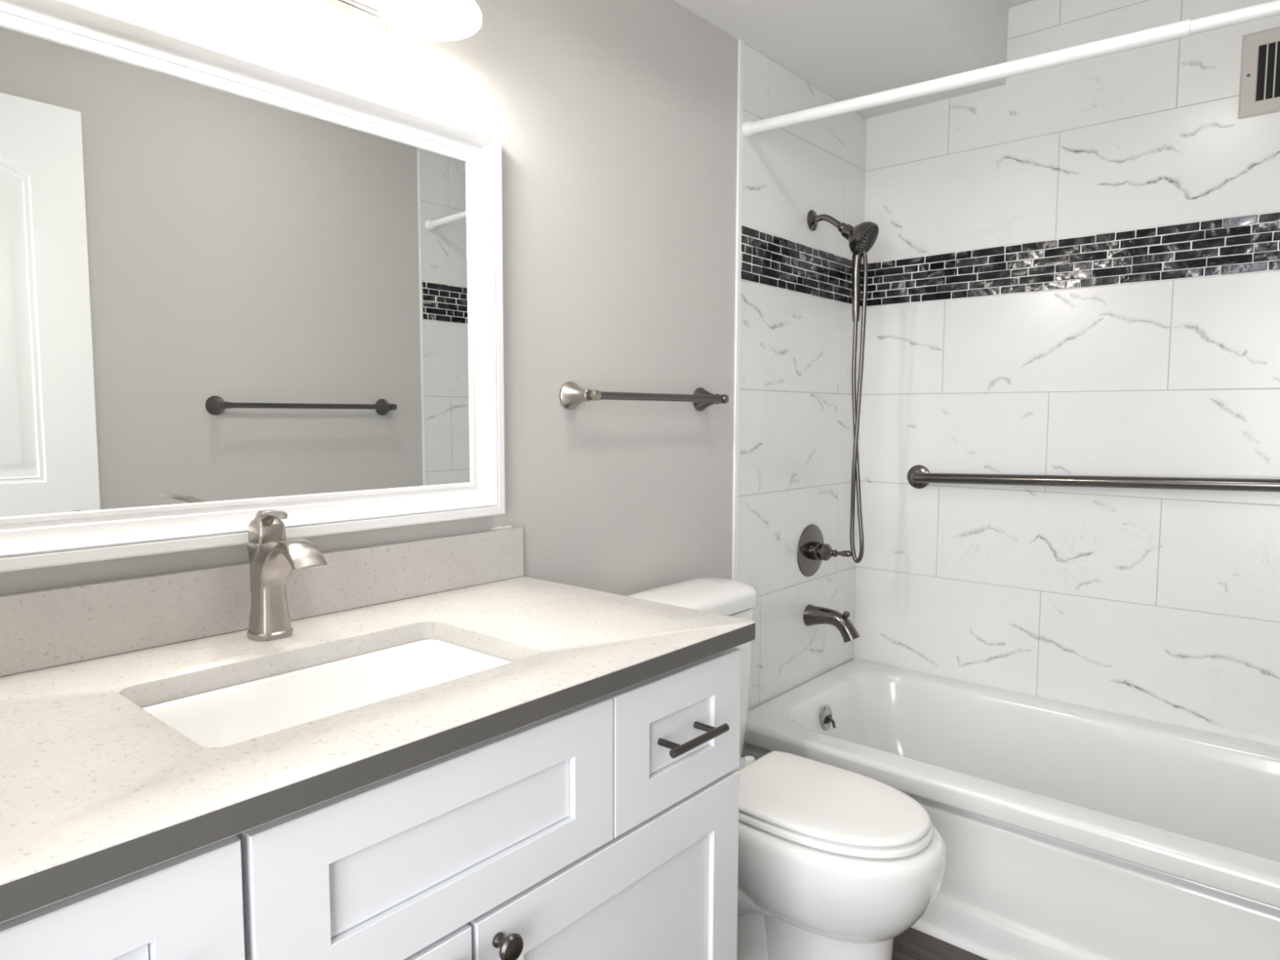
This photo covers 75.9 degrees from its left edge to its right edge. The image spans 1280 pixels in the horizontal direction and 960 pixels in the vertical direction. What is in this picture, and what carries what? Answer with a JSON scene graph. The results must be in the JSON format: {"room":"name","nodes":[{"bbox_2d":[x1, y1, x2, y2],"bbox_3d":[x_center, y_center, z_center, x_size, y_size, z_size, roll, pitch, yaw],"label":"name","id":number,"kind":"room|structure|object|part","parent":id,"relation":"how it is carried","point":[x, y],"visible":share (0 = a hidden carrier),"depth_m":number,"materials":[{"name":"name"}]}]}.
{"room":"bathroom","nodes":[
{"label":"bathroom","id":0,"kind":"room"},
{"bbox_2d":[0,0,866,711],"bbox_3d":[-0.162,-0.140,1.881,0.131,2.480,2.960,4,6,40],"label":"wall","id":1,"kind":"structure","parent":0,"point":[616,120],"depth_m":1.98,"materials":[{"name":"grey paint"}]},
{"bbox_2d":[0,0,505,572],"bbox_3d":[-0.604,-0.272,1.239,0.038,0.738,0.996,4,6,40],"label":"mirror","id":2,"kind":"object","parent":1,"relation":"attached to","point":[237,281],"visible":0.92,"depth_m":1.22,"materials":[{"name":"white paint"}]},
{"bbox_2d":[0,524,523,676],"bbox_3d":[-0.615,0.177,1.278,0.020,0.108,1.125,4,6,40],"label":"backsplash","id":3,"kind":"structure","parent":1,"relation":"attached to","point":[50,627],"depth_m":1.23,"materials":[{"name":"grey stone"}]},
{"bbox_2d":[331,0,481,40],"bbox_3d":[-0.537,-0.826,1.139,0.212,0.180,0.711,4,6,40],"label":"vanity light","id":4,"kind":"object","parent":1,"relation":"attached to","point":[427,20],"visible":1,"depth_m":1.38,"materials":[{"name":"white glass"}]},
{"bbox_3d":[-0.340,-0.811,1.333,0.163,0.121,0.163,4,6,40],"label":"lamp shade","id":5,"kind":"part","parent":4,"relation":"part of","materials":[{"name":"white glass"}]},
{"bbox_3d":[-0.340,-0.818,1.332,0.056,0.092,0.056,4,6,40],"label":"bulb","id":6,"kind":"part","parent":4,"relation":"part of","materials":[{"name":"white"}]},
{"bbox_2d":[559,381,728,411],"bbox_3d":[0.034,-0.196,1.953,0.088,0.062,0.541,4,6,40],"label":"towel bar","id":7,"kind":"object","parent":1,"relation":"attached to","point":[571,395],"visible":1,"depth_m":1.84,"materials":[{"name":"silver metal"}]},
{"bbox_3d":[-0.122,-0.182,1.772,0.088,0.062,0.062,4,6,40],"label":"post","id":8,"kind":"part","parent":7,"relation":"part of","materials":[{"name":"silver metal"}]},
{"bbox_3d":[0.190,-0.210,2.134,0.088,0.062,0.062,4,6,40],"label":"post","id":9,"kind":"part","parent":7,"relation":"part of","materials":[{"name":"silver metal"}]},
{"bbox_2d":[732,39,743,580],"bbox_3d":[0.270,-0.060,2.303,0.006,2.256,0.017,4,6,40],"label":"trim","id":10,"kind":"structure","parent":1,"relation":"attached to","point":[740,43],"depth_m":2.27,"materials":[{"name":"white"}]},
{"bbox_2d":[796,524,851,576],"bbox_3d":[0.606,0.231,2.606,0.147,0.170,0.170,4,6,40],"label":"shower valve","id":11,"kind":"object","parent":1,"relation":"attached to","point":[811,548],"visible":0.98,"depth_m":2.61,"materials":[{"name":"silver metal"}]},
{"bbox_3d":[0.642,0.230,2.581,0.060,0.020,0.023,4,6,40],"label":"lever","id":12,"kind":"part","parent":11,"relation":"part of","materials":[{"name":"silver metal"}]},
{"bbox_2d":[803,604,860,643],"bbox_3d":[0.614,0.459,2.614,0.182,0.103,0.072,4,6,40],"label":"tub spout","id":13,"kind":"object","parent":1,"relation":"attached to","point":[813,615],"visible":1,"depth_m":2.59,"materials":[{"name":"silver metal"}]},
{"bbox_3d":[0.648,0.428,2.582,0.023,0.032,0.022,4,6,40],"label":"diverter knob","id":14,"kind":"part","parent":13,"relation":"part of","materials":[{"name":"silver metal"}]},
{"bbox_2d":[807,209,879,563],"bbox_3d":[0.622,-0.290,2.536,0.206,1.090,0.106,4,6,40],"label":"shower","id":15,"kind":"object","parent":1,"relation":"attached to","point":[861,237],"visible":1,"depth_m":2.49,"materials":[{"name":"silver metal"}]},
{"bbox_3d":[0.581,-0.790,2.522,0.098,0.055,0.020,3,5,29],"label":"shower arm","id":16,"kind":"part","parent":15,"relation":"part of","materials":[{"name":"silver metal"}]},
{"bbox_3d":[0.658,-0.590,2.480,0.038,0.217,0.036,4,6,40],"label":"handle","id":17,"kind":"part","parent":15,"relation":"part of","materials":[{"name":"silver metal"}]},
{"bbox_2d":[742,0,1279,137],"bbox_3d":[0.871,-0.903,1.770,1.512,0.078,0.042,4,6,40],"label":"shower rod","id":18,"kind":"object","parent":1,"relation":"attached to","point":[1184,28],"visible":1,"depth_m":1.78,"materials":[{"name":"white plastic"}]},
{"bbox_2d":[674,0,1032,118],"bbox_3d":[0.263,-1.218,0.587,3.300,0.324,4.240,4,6,40],"label":"ceiling","id":19,"kind":"structure","parent":0,"point":[845,49],"depth_m":2.23,"materials":[{"name":"white paint"}]},
{"bbox_2d":[892,927,987,959],"bbox_3d":[0.256,1.242,0.781,3.300,0.100,4.240,4,6,40],"label":"floor","id":20,"kind":"structure","parent":0,"point":[913,944],"depth_m":1.93,"materials":[{"name":"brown wood"}]},
{"bbox_2d":[0,647,740,959],"bbox_3d":[-0.391,0.719,1.130,0.598,0.885,1.098,4,6,40],"label":"vanity cabinet","id":21,"kind":"object","parent":20,"relation":"on","point":[605,828],"visible":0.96,"depth_m":0.97,"materials":[{"name":"white paint"}]},
{"bbox_3d":[-0.461,0.430,0.638,0.019,0.199,0.296,4,6,40],"label":"drawer","id":22,"kind":"part","parent":21,"relation":"part of","materials":[{"name":"white paint"}]},
{"bbox_2d":[0,576,755,923],"bbox_3d":[-0.399,0.261,1.098,0.584,0.030,1.125,4,6,40],"label":"countertop","id":23,"kind":"structure","parent":21,"relation":"on","point":[96,790],"depth_m":0.91,"materials":[{"name":"grey stone"}]},
{"bbox_2d":[246,509,327,641],"bbox_3d":[-0.519,0.139,1.184,0.175,0.200,0.077,4,6,40],"label":"faucet","id":24,"kind":"object","parent":23,"relation":"on","point":[272,557],"visible":1,"depth_m":1.21,"materials":[{"name":"silver metal"}]},
{"bbox_3d":[-0.557,0.069,1.224,0.043,0.048,0.043,4,6,40],"label":"handle","id":25,"kind":"part","parent":24,"relation":"part of","materials":[{"name":"silver metal"}]},
{"bbox_3d":[-0.519,0.051,1.162,0.027,0.022,0.161,-3,5,-32],"label":"lever","id":26,"kind":"part","parent":24,"relation":"part of","materials":[{"name":"silver metal"}]},
{"bbox_3d":[-0.511,0.137,1.190,0.146,0.104,0.047,4,6,40],"label":"spout","id":27,"kind":"part","parent":24,"relation":"part of","materials":[{"name":"silver metal"}]},
{"bbox_2d":[142,639,511,747],"bbox_3d":[-0.384,0.357,1.086,0.308,0.157,0.486,4,6,40],"label":"sink","id":28,"kind":"object","parent":23,"relation":"in","point":[229,715],"visible":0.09,"depth_m":1.18,"materials":[{"name":"white ceramic"}]},
{"bbox_3d":[-0.201,0.407,0.940,0.019,0.199,0.486,4,6,40],"label":"drawer","id":29,"kind":"part","parent":21,"relation":"part of","materials":[{"name":"white paint"}]},
{"bbox_3d":[-0.380,0.807,0.764,0.019,0.557,0.548,4,6,40],"label":"door","id":30,"kind":"part","parent":21,"relation":"part of","materials":[{"name":"white paint"}]},
{"bbox_3d":[-0.157,0.546,0.964,0.032,0.033,0.033,4,6,40],"label":"knob","id":31,"kind":"part","parent":21,"relation":"part of","materials":[{"name":"grey metal"}]},
{"bbox_3d":[-0.020,0.775,1.182,0.019,0.557,0.542,4,6,40],"label":"door","id":32,"kind":"part","parent":21,"relation":"part of","materials":[{"name":"white paint"}]},
{"bbox_3d":[0.059,0.384,1.241,0.019,0.199,0.306,4,6,40],"label":"drawer","id":33,"kind":"part","parent":21,"relation":"part of","materials":[{"name":"white paint"}]},
{"bbox_3d":[0.075,0.383,1.224,0.049,0.012,0.132,4,6,40],"label":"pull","id":34,"kind":"part","parent":21,"relation":"part of","materials":[{"name":"grey metal"}]},
{"bbox_2d":[626,577,946,959],"bbox_3d":[0.318,0.690,1.841,0.716,0.835,0.394,4,6,40],"label":"toilet","id":35,"kind":"object","parent":20,"relation":"on","point":[835,863],"visible":0.59,"depth_m":1.67,"materials":[{"name":"white ceramic"}]},
{"bbox_3d":[0.122,0.288,1.979,0.198,0.056,0.394,4,6,40],"label":"tank lid","id":36,"kind":"part","parent":35,"relation":"part of","materials":[{"name":"white ceramic"}]},
{"bbox_3d":[0.120,0.513,1.997,0.185,0.387,0.376,4,6,40],"label":"tank","id":37,"kind":"part","parent":35,"relation":"part of","materials":[{"name":"white ceramic"}]},
{"bbox_3d":[0.399,0.686,1.770,0.438,0.016,0.317,4,6,40],"label":"lid","id":38,"kind":"part","parent":35,"relation":"part of","materials":[{"name":"white plastic"}]},
{"bbox_3d":[0.387,0.703,1.782,0.483,0.033,0.324,4,6,40],"label":"seat","id":39,"kind":"part","parent":35,"relation":"part of","materials":[{"name":"white plastic"}]},
{"bbox_2d":[740,658,1279,959],"bbox_3d":[1.081,0.892,2.164,1.499,0.384,0.788,4,6,40],"label":"bathtub","id":40,"kind":"object","parent":20,"relation":"on","point":[1068,831],"visible":0.66,"depth_m":2.07,"materials":[{"name":"white ceramic"}]},
{"bbox_3d":[0.578,0.736,2.538,0.011,0.082,0.064,4,6,40],"label":"overflow plate","id":41,"kind":"part","parent":40,"relation":"part of","materials":[{"name":"silver metal"}]},
{"bbox_3d":[0.590,0.745,2.528,0.028,0.035,0.024,4,6,40],"label":"trip lever","id":42,"kind":"part","parent":40,"relation":"part of","materials":[{"name":"silver metal"}]},
{"bbox_2d":[910,918,1019,959],"bbox_3d":[0.827,1.097,1.883,1.496,0.019,0.018,4,6,40],"label":"trim","id":43,"kind":"structure","parent":40,"relation":"attached to","point":[989,953],"depth_m":1.94,"materials":[{"name":"white wood"}]},
{"bbox_2d":[853,0,1279,747],"bbox_3d":[1.378,-0.179,2.424,1.520,2.480,0.128,4,6,40],"label":"wall","id":44,"kind":"structure","parent":0,"point":[1073,268],"depth_m":2.40,"materials":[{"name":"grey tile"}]},
{"bbox_2d":[906,465,1279,492],"bbox_3d":[1.374,0.005,2.324,1.298,0.117,0.064,4,6,40],"label":"grab bar","id":45,"kind":"object","parent":44,"relation":"attached to","point":[918,477],"visible":1,"depth_m":2.35,"materials":[{"name":"silver metal"}]},
{"bbox_2d":[1237,26,1279,119],"bbox_3d":[1.670,-1.035,2.028,0.305,0.209,0.007,4,6,40],"label":"air vent","id":46,"kind":"object","parent":44,"relation":"in","point":[1260,74],"visible":1,"depth_m":2.10,"materials":[{"name":"white metal"}]}
]}

